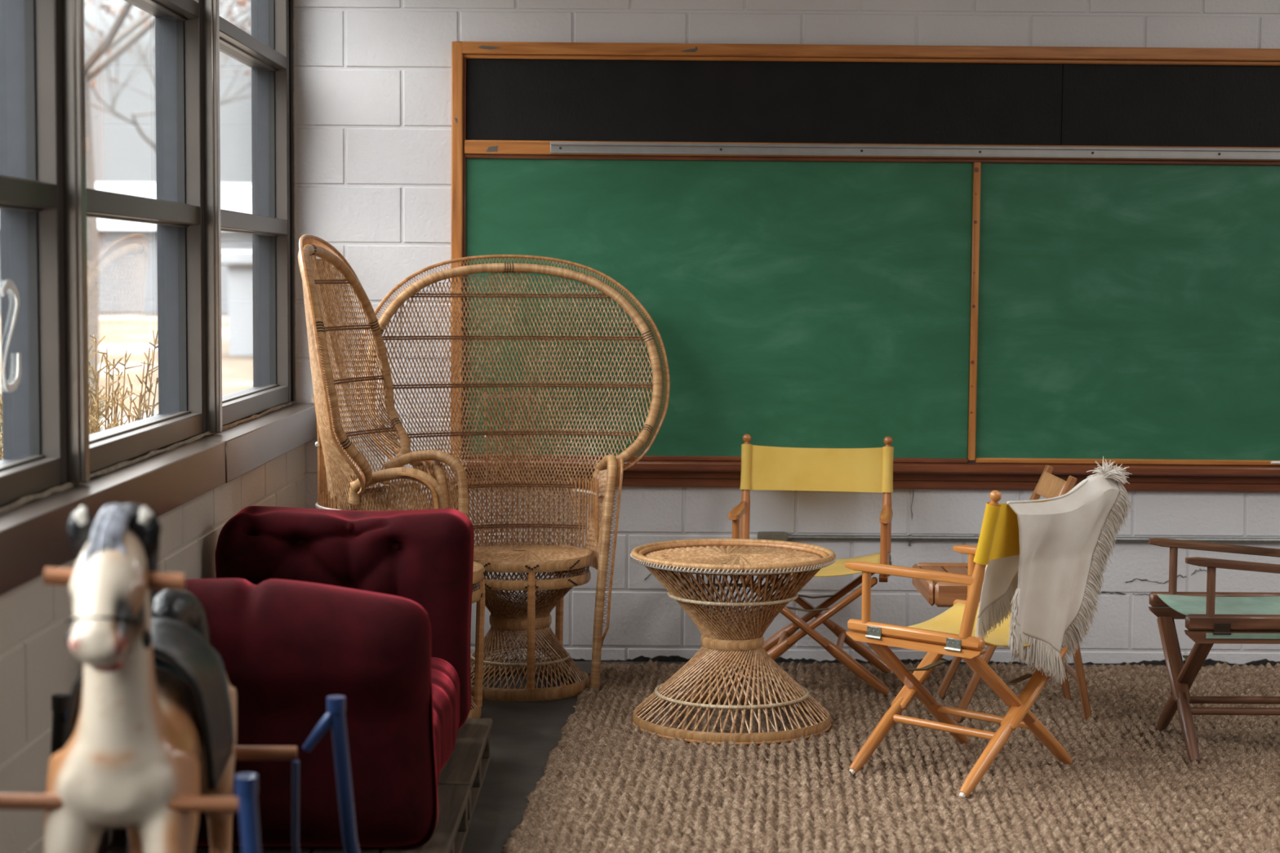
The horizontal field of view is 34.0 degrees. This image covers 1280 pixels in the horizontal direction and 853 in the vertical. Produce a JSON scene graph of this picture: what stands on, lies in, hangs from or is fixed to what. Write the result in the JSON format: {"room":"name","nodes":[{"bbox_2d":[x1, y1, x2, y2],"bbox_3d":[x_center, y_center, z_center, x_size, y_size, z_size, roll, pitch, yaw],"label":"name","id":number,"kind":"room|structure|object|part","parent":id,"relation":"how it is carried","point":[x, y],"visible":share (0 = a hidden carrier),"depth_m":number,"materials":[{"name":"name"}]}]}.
{"room":"classroom","nodes":[
{"label":"classroom","id":0,"kind":"room"},
{"bbox_2d":[0,443,305,852],"bbox_3d":[-1.295,-0.282,2.051,0.181,3.050,10.930,0,4,0],"label":"wall","id":1,"kind":"structure","parent":0,"point":[37,662],"depth_m":4.27,"materials":[{"name":"brick"}]},
{"bbox_2d":[0,0,66,506],"bbox_3d":[-1.304,-0.755,3.791,0.127,1.871,1.460,0,4,0],"label":"window","id":2,"kind":"structure","parent":1,"relation":"in","point":[34,460],"depth_m":4.47,"materials":[{"name":"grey metal"}]},
{"bbox_2d":[1,280,21,392],"bbox_3d":[-1.294,-0.186,4.313,0.005,0.232,0.121,0,4,0],"label":"letter","id":3,"kind":"object","parent":2,"relation":"attached to","point":[10,285],"depth_m":4.32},
{"bbox_3d":[-1.334,-0.755,3.791,0.066,1.859,1.460,0,4,0],"label":"frame","id":4,"kind":"part","parent":2,"relation":"part of","materials":[{"name":"grey metal"}]},
{"bbox_2d":[60,0,89,483],"bbox_3d":[-1.280,-0.807,4.519,0.156,1.860,0.058,0,4,0],"label":"window mullion","id":5,"kind":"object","parent":1,"relation":"attached to","point":[73,50],"depth_m":4.53,"materials":[{"name":"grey metal"}]},
{"bbox_2d":[0,440,225,595],"bbox_3d":[-1.276,0.178,4.723,0.250,0.117,2.192,0,4,0],"label":"window sill","id":6,"kind":"structure","parent":1,"relation":"attached to","point":[33,535],"depth_m":4.49,"materials":[{"name":"brown metal"}]},
{"bbox_2d":[0,402,291,512],"bbox_3d":[-1.243,0.306,2.083,0.016,0.020,10.710,0,4,0],"label":"trim","id":7,"kind":"structure","parent":1,"relation":"attached to","point":[27,499],"depth_m":5.02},
{"bbox_2d":[86,0,205,473],"bbox_3d":[-1.303,-0.860,5.247,0.127,1.871,1.460,0,4,0],"label":"window","id":8,"kind":"structure","parent":1,"relation":"in","point":[177,211],"depth_m":5.91,"materials":[{"name":"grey metal"}]},
{"bbox_2d":[202,0,222,432],"bbox_3d":[-1.279,-0.912,5.975,0.156,1.860,0.058,0,4,0],"label":"window mullion","id":9,"kind":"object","parent":1,"relation":"attached to","point":[211,19],"depth_m":5.97,"materials":[{"name":"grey metal"}]},
{"bbox_2d":[182,403,317,483],"bbox_3d":[-1.272,0.036,6.681,0.250,0.117,1.728,0,4,0],"label":"trim","id":10,"kind":"structure","parent":1,"relation":"attached to","point":[251,444],"depth_m":6.46,"materials":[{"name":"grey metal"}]},
{"bbox_2d":[218,0,290,426],"bbox_3d":[-1.302,-0.966,6.703,0.127,1.871,1.460,0,4,0],"label":"window","id":11,"kind":"structure","parent":1,"relation":"in","point":[265,51],"depth_m":7.36,"materials":[{"name":"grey metal"}]},
{"bbox_3d":[-1.333,-0.966,6.703,0.066,1.859,1.460,0,4,0],"label":"frame","id":12,"kind":"part","parent":11,"relation":"part of","materials":[{"name":"grey metal"}]},
{"bbox_2d":[293,0,296,400],"bbox_3d":[-1.236,-1.080,7.469,0.012,1.980,0.010,0,4,0],"label":"trim","id":13,"kind":"structure","parent":1,"relation":"attached to","point":[293,0],"depth_m":7.49,"materials":[{"name":"grey metal"}]},
{"bbox_2d":[286,0,1279,664],"bbox_3d":[2.124,-0.658,7.554,6.960,3.050,0.114,0,4,0],"label":"wall","id":14,"kind":"structure","parent":0,"point":[373,77],"depth_m":7.50,"materials":[{"name":"brick"}]},
{"bbox_2d":[288,0,294,401],"bbox_3d":[-1.298,-1.019,7.455,0.125,1.860,0.044,0,4,0],"label":"trim","id":15,"kind":"structure","parent":14,"relation":"attached to","point":[291,2],"depth_m":7.46,"materials":[{"name":"grey metal"}]},
{"bbox_2d":[756,531,786,541],"bbox_3d":[0.475,0.413,7.559,0.108,0.070,0.040,0,4,0],"label":"junction box","id":16,"kind":"object","parent":14,"relation":"attached to","point":[772,535],"visible":0.53,"depth_m":7.54,"materials":[{"name":"metal"}]},
{"bbox_2d":[450,41,1279,492],"bbox_3d":[1.515,-0.557,7.471,4.378,1.579,0.075,1,4,0],"label":"chalkboard","id":17,"kind":"object","parent":14,"relation":"attached to","point":[820,243],"visible":0.91,"depth_m":7.49,"materials":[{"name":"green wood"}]},
{"bbox_3d":[-0.653,-0.602,7.487,0.041,1.531,0.038,1,4,0],"label":"frame","id":18,"kind":"part","parent":17,"relation":"part of","materials":[{"name":"brown wood"}]},
{"bbox_3d":[0.270,0.116,7.544,1.824,0.018,0.028,1,4,0],"label":"molding","id":19,"kind":"part","parent":17,"relation":"part of","materials":[{"name":"brown wood"}]},
{"bbox_3d":[0.273,-0.422,7.513,1.822,1.065,0.012,1,4,0],"label":"green panel","id":20,"kind":"part","parent":17,"relation":"part of","materials":[{"name":"green"}]},
{"bbox_3d":[0.435,-1.156,7.459,2.132,0.300,0.013,1,4,0],"label":"tack panel","id":21,"kind":"part","parent":17,"relation":"part of","materials":[{"name":"black"}]},
{"bbox_2d":[459,458,1279,476],"bbox_3d":[1.517,0.154,7.522,4.360,0.032,0.075,1,4,0],"label":"chalk tray","id":22,"kind":"object","parent":17,"relation":"on","point":[644,467],"depth_m":7.49,"materials":[{"name":"brown wood"}]},
{"bbox_3d":[1.522,-1.324,7.434,4.378,0.043,0.038,1,4,0],"label":"frame","id":23,"kind":"part","parent":17,"relation":"part of","materials":[{"name":"brown wood"}]},
{"bbox_3d":[1.542,-0.976,7.461,4.332,0.048,0.034,1,4,0],"label":"rail","id":24,"kind":"part","parent":17,"relation":"part of","materials":[{"name":"brown wood"}]},
{"bbox_3d":[1.541,-0.945,7.468,4.332,0.016,0.024,1,4,0],"label":"rail molding","id":25,"kind":"part","parent":17,"relation":"part of","materials":[{"name":"brown wood"}]},
{"bbox_3d":[1.345,-0.976,7.440,3.326,0.041,0.008,1,4,0],"label":"map rail","id":26,"kind":"part","parent":17,"relation":"part of","materials":[{"name":"metal"}]},
{"bbox_3d":[2.451,0.133,7.545,2.492,0.019,0.026,1,4,0],"label":"molding","id":27,"kind":"part","parent":17,"relation":"part of","materials":[{"name":"brown wood"}]},
{"bbox_3d":[2.455,-0.402,7.513,2.495,1.065,0.012,1,4,0],"label":"green panel","id":28,"kind":"part","parent":17,"relation":"part of","materials":[{"name":"green"}]},
{"bbox_3d":[2.606,-1.137,7.460,2.206,0.300,0.012,1,4,0],"label":"tack panel","id":29,"kind":"part","parent":17,"relation":"part of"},
{"bbox_2d":[1271,461,1279,463],"bbox_3d":[2.303,0.129,7.505,0.083,0.010,0.010,0,4,-3],"label":"stick","id":30,"kind":"object","parent":17,"relation":"on","point":[1272,462],"visible":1,"depth_m":7.50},
{"bbox_2d":[484,655,1279,666],"bbox_3d":[2.190,0.854,7.611,6.792,0.027,0.018,0,4,0],"label":"trim","id":31,"kind":"structure","parent":14,"relation":"attached to","point":[660,658],"depth_m":7.60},
{"bbox_2d":[786,533,1279,546],"bbox_3d":[2.106,0.418,7.566,3.182,0.044,0.027,0,4,0],"label":"conduit","id":32,"kind":"object","parent":14,"relation":"attached to","point":[909,538],"visible":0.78,"depth_m":7.56,"materials":[{"name":"metal"}]},
{"bbox_2d":[461,660,1273,852],"bbox_3d":[2.141,1.311,2.164,7.200,0.100,11.230,0,4,0],"label":"floor","id":33,"kind":"structure","parent":0,"point":[523,735],"depth_m":6.15,"materials":[{"name":"concrete"}]},
{"bbox_2d":[50,693,359,852],"bbox_3d":[-0.753,0.814,3.378,0.627,0.685,0.869,0,4,0],"label":"stand","id":34,"kind":"object","parent":33,"relation":"on","point":[246,784],"visible":0.76,"depth_m":3.67,"materials":[{"name":"blue metal"}]},
{"bbox_3d":[-1.041,0.797,3.744,0.041,0.661,0.135,-1,4,-21],"label":"post","id":35,"kind":"part","parent":34,"relation":"part of","materials":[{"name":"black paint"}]},
{"bbox_2d":[0,502,297,852],"bbox_3d":[-0.791,0.493,3.345,0.432,0.808,0.921,0,4,-5],"label":"rocking horse","id":36,"kind":"object","parent":34,"relation":"on","point":[149,743],"visible":1,"depth_m":3.00,"materials":[{"name":"cream and tan gloss paint"},{"name":"black gloss paint"},{"name":"wood"}]},
{"bbox_3d":[-0.547,0.842,2.993,0.043,0.684,0.095,-2,5,-27],"label":"post","id":37,"kind":"part","parent":34,"relation":"part of","materials":[{"name":"blue metal"}]},
{"bbox_3d":[-0.496,0.801,3.747,0.032,0.661,0.159,4,5,39],"label":"post","id":38,"kind":"part","parent":34,"relation":"part of","materials":[{"name":"blue metal"}]},
{"bbox_2d":[104,784,470,852],"bbox_3d":[-0.806,0.986,4.857,0.760,0.119,0.825,0,4,0],"label":"pallet","id":39,"kind":"object","parent":33,"relation":"on","point":[451,832],"visible":0.2,"depth_m":4.84,"materials":[{"name":"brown wood"}]},
{"bbox_2d":[119,506,474,849],"bbox_3d":[-0.814,0.586,5.250,0.731,0.626,1.501,0,4,0],"label":"armchair","id":40,"kind":"object","parent":39,"relation":"on","point":[303,606],"visible":0.82,"depth_m":4.58,"materials":[{"name":"red fabric"}]},
{"bbox_3d":[-0.823,0.541,5.865,0.708,0.626,0.252,0,4,0],"label":"arm","id":41,"kind":"part","parent":40,"relation":"part of","materials":[{"name":"red fabric"}]},
{"bbox_2d":[431,657,459,786],"bbox_3d":[-0.757,0.768,5.260,0.566,0.240,0.920,0,4,0],"label":"seat cushion","id":42,"kind":"object","parent":40,"relation":"on","point":[445,678],"depth_m":5.29,"materials":[{"name":"red fabric"}]},
{"bbox_3d":[-0.477,1.040,4.861,0.090,0.016,0.825,0,4,0],"label":"board","id":43,"kind":"part","parent":39,"relation":"part of","materials":[{"name":"brown wood"}]},
{"bbox_2d":[297,234,486,718],"bbox_3d":[-0.765,0.163,6.559,0.577,1.520,1.131,1,4,2],"label":"chair","id":44,"kind":"object","parent":33,"relation":"on","point":[338,456],"visible":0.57,"depth_m":6.67,"materials":[{"name":"wicker"}]},
{"bbox_3d":[-0.910,-0.177,6.541,0.272,0.780,1.067,1,4,2],"label":"hoop frame","id":45,"kind":"part","parent":44,"relation":"part of","materials":[{"name":"wicker"}]},
{"bbox_3d":[-0.872,0.243,6.570,0.284,0.012,0.563,1,4,2],"label":"tie cord","id":46,"kind":"part","parent":44,"relation":"part of","materials":[{"name":"beige fabric"}]},
{"bbox_3d":[-0.728,0.315,6.280,0.232,0.304,0.077,1,4,11],"label":"panel","id":47,"kind":"part","parent":44,"relation":"part of","materials":[{"name":"wicker"}]},
{"bbox_3d":[-0.726,0.531,6.289,0.282,0.825,0.089,-1,4,-12],"label":"arm","id":48,"kind":"part","parent":44,"relation":"part of","materials":[{"name":"wicker"}]},
{"bbox_3d":[-0.649,0.471,6.254,0.142,0.675,0.071,-3,6,-43],"label":"edge rod","id":49,"kind":"part","parent":44,"relation":"part of","materials":[{"name":"wicker"}]},
{"bbox_3d":[-0.708,0.274,6.856,0.232,0.304,0.077,0,4,-7],"label":"panel","id":50,"kind":"part","parent":44,"relation":"part of","materials":[{"name":"wicker"}]},
{"bbox_3d":[-0.705,0.489,6.878,0.282,0.825,0.089,2,4,16],"label":"arm","id":51,"kind":"part","parent":44,"relation":"part of","materials":[{"name":"wicker"}]},
{"bbox_3d":[-0.741,0.444,6.580,0.484,0.019,0.484,1,4,2],"label":"seat","id":52,"kind":"part","parent":44,"relation":"part of","materials":[{"name":"wicker"}]},
{"bbox_3d":[-0.505,0.679,6.588,0.036,0.404,0.027,1,4,2],"label":"post","id":53,"kind":"part","parent":44,"relation":"part of","materials":[{"name":"wicker"}]},
{"bbox_2d":[438,718,492,827],"bbox_3d":[-0.806,0.927,5.672,0.760,0.119,0.770,0,4,0],"label":"pallet","id":54,"kind":"object","parent":33,"relation":"on","point":[468,762],"visible":0.22,"depth_m":5.63,"materials":[{"name":"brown wood"}]},
{"bbox_3d":[-0.476,0.981,5.676,0.090,0.016,0.770,0,4,0],"label":"board","id":55,"kind":"part","parent":54,"relation":"part of","materials":[{"name":"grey wood"}]},
{"bbox_2d":[355,254,670,702],"bbox_3d":[-0.407,0.154,7.074,1.093,1.468,0.557,-1,4,-12],"label":"chair","id":56,"kind":"object","parent":33,"relation":"on","point":[534,621],"visible":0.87,"depth_m":7.24,"materials":[{"name":"wicker"}]},
{"bbox_3d":[-0.687,0.440,6.907,0.138,0.652,0.069,3,5,33],"label":"edge rod","id":57,"kind":"part","parent":56,"relation":"part of","materials":[{"name":"wicker"}]},
{"bbox_3d":[-0.678,0.495,6.991,0.086,0.797,0.273,-2,5,-26],"label":"arm","id":58,"kind":"part","parent":56,"relation":"part of","materials":[{"name":"wicker"}]},
{"bbox_3d":[-0.453,0.031,7.289,0.178,0.012,0.024,-1,4,-12],"label":"tie cord","id":59,"kind":"part","parent":56,"relation":"part of","materials":[{"name":"beige fabric"}]},
{"bbox_3d":[-0.454,-0.104,7.288,0.167,0.012,0.015,-1,4,-12],"label":"tie cord","id":60,"kind":"part","parent":56,"relation":"part of","materials":[{"name":"brown fabric"}]},
{"bbox_3d":[-0.433,-0.184,7.189,1.031,0.753,0.262,-1,4,-12],"label":"hoop frame","id":61,"kind":"part","parent":56,"relation":"part of","materials":[{"name":"wicker"}]},
{"bbox_3d":[-0.405,0.777,7.095,0.338,0.010,0.338,-1,4,-12],"label":"binding cord","id":62,"kind":"part","parent":56,"relation":"part of","materials":[{"name":"beige fabric"}]},
{"bbox_3d":[-0.428,0.224,7.180,0.544,0.012,0.274,-1,4,-12],"label":"tie cord","id":63,"kind":"part","parent":56,"relation":"part of","materials":[{"name":"beige fabric"}]},
{"bbox_3d":[-0.357,0.669,6.862,0.026,0.391,0.035,-1,4,-12],"label":"post","id":64,"kind":"part","parent":56,"relation":"part of","materials":[{"name":"wicker"}]},
{"bbox_3d":[-0.403,0.426,7.069,0.467,0.018,0.467,-1,4,-12],"label":"seat","id":65,"kind":"part","parent":56,"relation":"part of","materials":[{"name":"wicker"}]},
{"bbox_3d":[-0.281,0.652,7.312,0.027,0.441,0.037,-2,5,-34],"label":"leg","id":66,"kind":"part","parent":56,"relation":"part of","materials":[{"name":"wicker"}]},
{"bbox_3d":[-0.124,0.281,7.096,0.074,0.294,0.224,-1,4,-21],"label":"panel","id":67,"kind":"part","parent":56,"relation":"part of","materials":[{"name":"wicker"}]},
{"bbox_3d":[-0.119,0.490,7.109,0.086,0.797,0.273,1,4,2],"label":"arm","id":68,"kind":"part","parent":56,"relation":"part of","materials":[{"name":"wicker"}]},
{"bbox_3d":[-0.077,0.434,7.037,0.069,0.652,0.138,3,5,33],"label":"edge rod","id":69,"kind":"part","parent":56,"relation":"part of","materials":[{"name":"wicker"}]},
{"bbox_2d":[501,658,1279,852],"bbox_3d":[1.415,0.980,5.745,3.652,0.034,3.643,0,4,0],"label":"rug","id":70,"kind":"object","parent":33,"relation":"on","point":[609,784],"visible":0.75,"depth_m":5.83,"materials":[{"name":"carpet"}]},
{"bbox_2d":[630,538,835,745],"bbox_3d":[0.287,0.654,6.504,0.637,0.540,0.637,-4,6,-44],"label":"table","id":71,"kind":"object","parent":70,"relation":"on","point":[743,557],"visible":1,"depth_m":6.39,"materials":[{"name":"wicker"}]},
{"bbox_3d":[0.286,0.826,6.516,0.481,0.012,0.481,0,4,0],"label":"binding cord","id":72,"kind":"part","parent":71,"relation":"part of","materials":[{"name":"beige fabric"}]},
{"bbox_3d":[0.288,0.521,6.494,0.406,0.011,0.406,0,4,0],"label":"binding cord","id":73,"kind":"part","parent":71,"relation":"part of","materials":[{"name":"beige fabric"}]},
{"bbox_2d":[724,434,893,695],"bbox_3d":[0.590,0.462,7.174,0.559,0.835,0.473,1,4,8],"label":"chair","id":74,"kind":"object","parent":70,"relation":"on","point":[762,468],"visible":0.7,"depth_m":7.33,"materials":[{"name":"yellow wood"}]},
{"bbox_3d":[0.322,0.379,7.032,0.025,0.152,0.025,1,4,8],"label":"arm post","id":75,"kind":"part","parent":74,"relation":"part of","materials":[{"name":"orange wood"}]},
{"bbox_3d":[0.373,0.230,7.380,0.033,0.404,0.095,1,4,8],"label":"post","id":76,"kind":"part","parent":74,"relation":"part of","materials":[{"name":"orange wood"}]},
{"bbox_3d":[0.620,0.148,7.353,0.536,0.164,0.064,1,4,8],"label":"backrest","id":77,"kind":"part","parent":74,"relation":"part of","materials":[{"name":"yellow fabric"}]},
{"bbox_3d":[0.589,0.469,7.167,0.484,0.045,0.410,1,4,8],"label":"seat","id":78,"kind":"part","parent":74,"relation":"part of","materials":[{"name":"yellow fabric"}]},
{"bbox_3d":[0.812,0.387,6.963,0.025,0.152,0.025,1,4,8],"label":"arm post","id":79,"kind":"part","parent":74,"relation":"part of","materials":[{"name":"orange wood"}]},
{"bbox_3d":[0.834,0.492,7.134,0.028,0.021,0.450,1,4,8],"label":"rail","id":80,"kind":"part","parent":74,"relation":"part of","materials":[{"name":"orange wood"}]},
{"bbox_3d":[0.834,0.463,7.132,0.028,0.032,0.450,1,4,8],"label":"seat rail","id":81,"kind":"part","parent":74,"relation":"part of","materials":[{"name":"orange wood"}]},
{"bbox_3d":[0.863,0.238,7.311,0.033,0.404,0.095,1,4,8],"label":"post","id":82,"kind":"part","parent":74,"relation":"part of","materials":[{"name":"orange wood"}]},
{"bbox_2d":[844,490,1087,797],"bbox_3d":[0.938,0.559,5.875,0.500,0.835,0.560,4,6,43],"label":"chair","id":83,"kind":"object","parent":70,"relation":"on","point":[952,632],"visible":0.75,"depth_m":5.77,"materials":[{"name":"brown wood"}]},
{"bbox_3d":[0.628,0.469,5.811,0.025,0.152,0.025,4,6,43],"label":"arm post","id":84,"kind":"part","parent":83,"relation":"part of","materials":[{"name":"brown wood"}]},
{"bbox_3d":[0.747,0.566,5.704,0.450,0.032,0.028,4,6,43],"label":"seat rail","id":85,"kind":"part","parent":83,"relation":"part of","materials":[{"name":"brown wood"}]},
{"bbox_3d":[0.747,0.595,5.707,0.450,0.021,0.028,4,6,43],"label":"rail","id":86,"kind":"part","parent":83,"relation":"part of","materials":[{"name":"brown wood"}]},
{"bbox_3d":[0.979,0.444,6.180,0.025,0.152,0.025,4,6,43],"label":"arm post","id":87,"kind":"part","parent":83,"relation":"part of","materials":[{"name":"brown wood"}]},
{"bbox_3d":[0.901,0.367,5.545,0.122,0.405,0.033,4,6,43],"label":"post","id":88,"kind":"part","parent":83,"relation":"part of","materials":[{"name":"brown wood"}]},
{"bbox_3d":[0.923,0.569,5.890,0.410,0.055,0.499,4,6,43],"label":"seat","id":89,"kind":"part","parent":83,"relation":"part of","materials":[{"name":"yellow fabric"}]},
{"bbox_3d":[1.092,0.270,5.709,0.075,0.167,0.551,4,6,43],"label":"backrest","id":90,"kind":"part","parent":83,"relation":"part of","materials":[{"name":"yellow fabric"}]},
{"bbox_3d":[1.099,0.541,6.073,0.450,0.032,0.028,4,6,43],"label":"seat rail","id":91,"kind":"part","parent":83,"relation":"part of","materials":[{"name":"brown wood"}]},
{"bbox_2d":[975,456,1133,685],"bbox_3d":[1.151,0.409,5.795,0.572,0.640,0.160,-3,5,-39],"label":"throw blanket","id":92,"kind":"object","parent":83,"relation":"on","point":[1066,540],"visible":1,"depth_m":5.76,"materials":[{"name":"beige fabric"}]},
{"bbox_2d":[911,464,1091,722],"bbox_3d":[1.162,0.526,6.730,0.523,0.776,0.462,0,4,0],"label":"folding chair","id":93,"kind":"object","parent":70,"relation":"on","point":[940,593],"visible":0.44,"depth_m":6.58,"materials":[{"name":"brown wood"}]},
{"bbox_3d":[1.123,0.483,6.727,0.402,0.012,0.430,0,4,0],"label":"seat","id":94,"kind":"part","parent":93,"relation":"part of","materials":[{"name":"brown wood"}]},
{"bbox_3d":[1.372,0.686,6.903,0.102,0.431,0.038,0,4,0],"label":"leg","id":95,"kind":"part","parent":93,"relation":"part of","materials":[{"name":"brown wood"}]},
{"bbox_3d":[1.372,0.710,6.582,0.102,0.431,0.038,0,4,0],"label":"leg","id":96,"kind":"part","parent":93,"relation":"part of","materials":[{"name":"brown wood"}]},
{"bbox_2d":[1148,537,1279,764],"bbox_3d":[1.823,0.523,6.188,0.539,0.873,0.475,0,4,0],"label":"chair","id":97,"kind":"object","parent":70,"relation":"on","point":[1211,616],"visible":1,"depth_m":6.16,"materials":[{"name":"brown wood"}]},
{"bbox_3d":[1.802,0.571,6.405,0.490,0.034,0.028,0,4,0],"label":"rail","id":98,"kind":"part","parent":97,"relation":"part of","materials":[{"name":"brown wood"}]},
{"bbox_3d":[1.628,0.436,6.395,0.025,0.149,0.025,0,4,0],"label":"arm post","id":99,"kind":"part","parent":97,"relation":"part of","materials":[{"name":"brown wood"}]},
{"bbox_3d":[1.628,0.466,5.971,0.025,0.149,0.025,0,4,0],"label":"arm post","id":100,"kind":"part","parent":97,"relation":"part of","materials":[{"name":"brown wood"}]},
{"bbox_3d":[1.802,0.529,6.402,0.490,0.044,0.028,0,4,0],"label":"seat rail","id":101,"kind":"part","parent":97,"relation":"part of","materials":[{"name":"brown wood"}]},
{"bbox_3d":[1.802,0.537,6.189,0.450,0.022,0.413,0,4,0],"label":"seat","id":102,"kind":"part","parent":97,"relation":"part of","materials":[{"name":"green fabric"}]},
{"bbox_3d":[1.802,0.602,5.981,0.490,0.034,0.028,0,4,0],"label":"rail","id":103,"kind":"part","parent":97,"relation":"part of","materials":[{"name":"brown wood"}]},
{"bbox_3d":[1.802,0.560,5.978,0.490,0.044,0.028,0,4,0],"label":"seat rail","id":104,"kind":"part","parent":97,"relation":"part of","materials":[{"name":"brown wood"}]},
{"label":"outside","id":105,"kind":"structure","parent":0,"visible":0},
{"bbox_2d":[0,313,253,458],"bbox_3d":[-45.708,-2.756,54.966,88.550,0.001,170.000,0,4,0],"label":"ground","id":106,"kind":"structure","parent":105,"point":[132,333],"depth_m":36.33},
{"bbox_2d":[0,431,3,460],"bbox_3d":[-1.737,0.551,5.201,0.584,1.171,0.583,0,4,0],"label":"shrub","id":107,"kind":"object","parent":106,"relation":"on","point":[1,439],"visible":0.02,"depth_m":5.32,"materials":[{"name":"beige plant"}]},
{"bbox_2d":[0,342,105,460],"bbox_3d":[-2.354,0.294,7.909,0.718,1.285,0.723,3,5,35],"label":"shrub","id":108,"kind":"object","parent":106,"relation":"on","point":[90,371],"visible":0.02,"depth_m":7.93,"materials":[{"name":"beige plant"}]},
{"bbox_2d":[0,329,158,455],"bbox_3d":[-1.830,0.343,6.994,0.614,1.325,0.598,3,5,36],"label":"dry grass","id":109,"kind":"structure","parent":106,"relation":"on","point":[96,426],"depth_m":7.01,"materials":[{"name":"beige plant"}]},
{"bbox_2d":[0,182,252,315],"bbox_3d":[-23.957,-6.667,77.733,23.000,4.800,7.000,0,4,0],"label":"building","id":110,"kind":"structure","parent":106,"relation":"on","point":[127,250],"depth_m":74.82,"materials":[{"name":"grey"}]},
{"bbox_2d":[84,0,250,416],"bbox_3d":[-4.636,-4.791,21.931,8.754,9.385,9.812,-3,5,-35],"label":"bare tree","id":111,"kind":"object","parent":106,"relation":"on","point":[112,39],"visible":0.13,"depth_m":21.86,"materials":[{"name":"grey plant"}]},
{"bbox_2d":[84,0,251,150],"bbox_3d":[-9.355,-7.298,43.925,9.695,11.148,13.507,0,4,0],"label":"bare tree","id":112,"kind":"object","parent":106,"relation":"on","point":[243,3],"visible":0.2,"depth_m":41.21,"materials":[{"name":"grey plant"}]},
{"bbox_2d":[221,249,253,355],"bbox_3d":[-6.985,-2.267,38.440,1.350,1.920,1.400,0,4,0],"label":"building","id":113,"kind":"structure","parent":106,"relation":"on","point":[239,262],"depth_m":37.94,"materials":[{"name":"white"}]}
]}

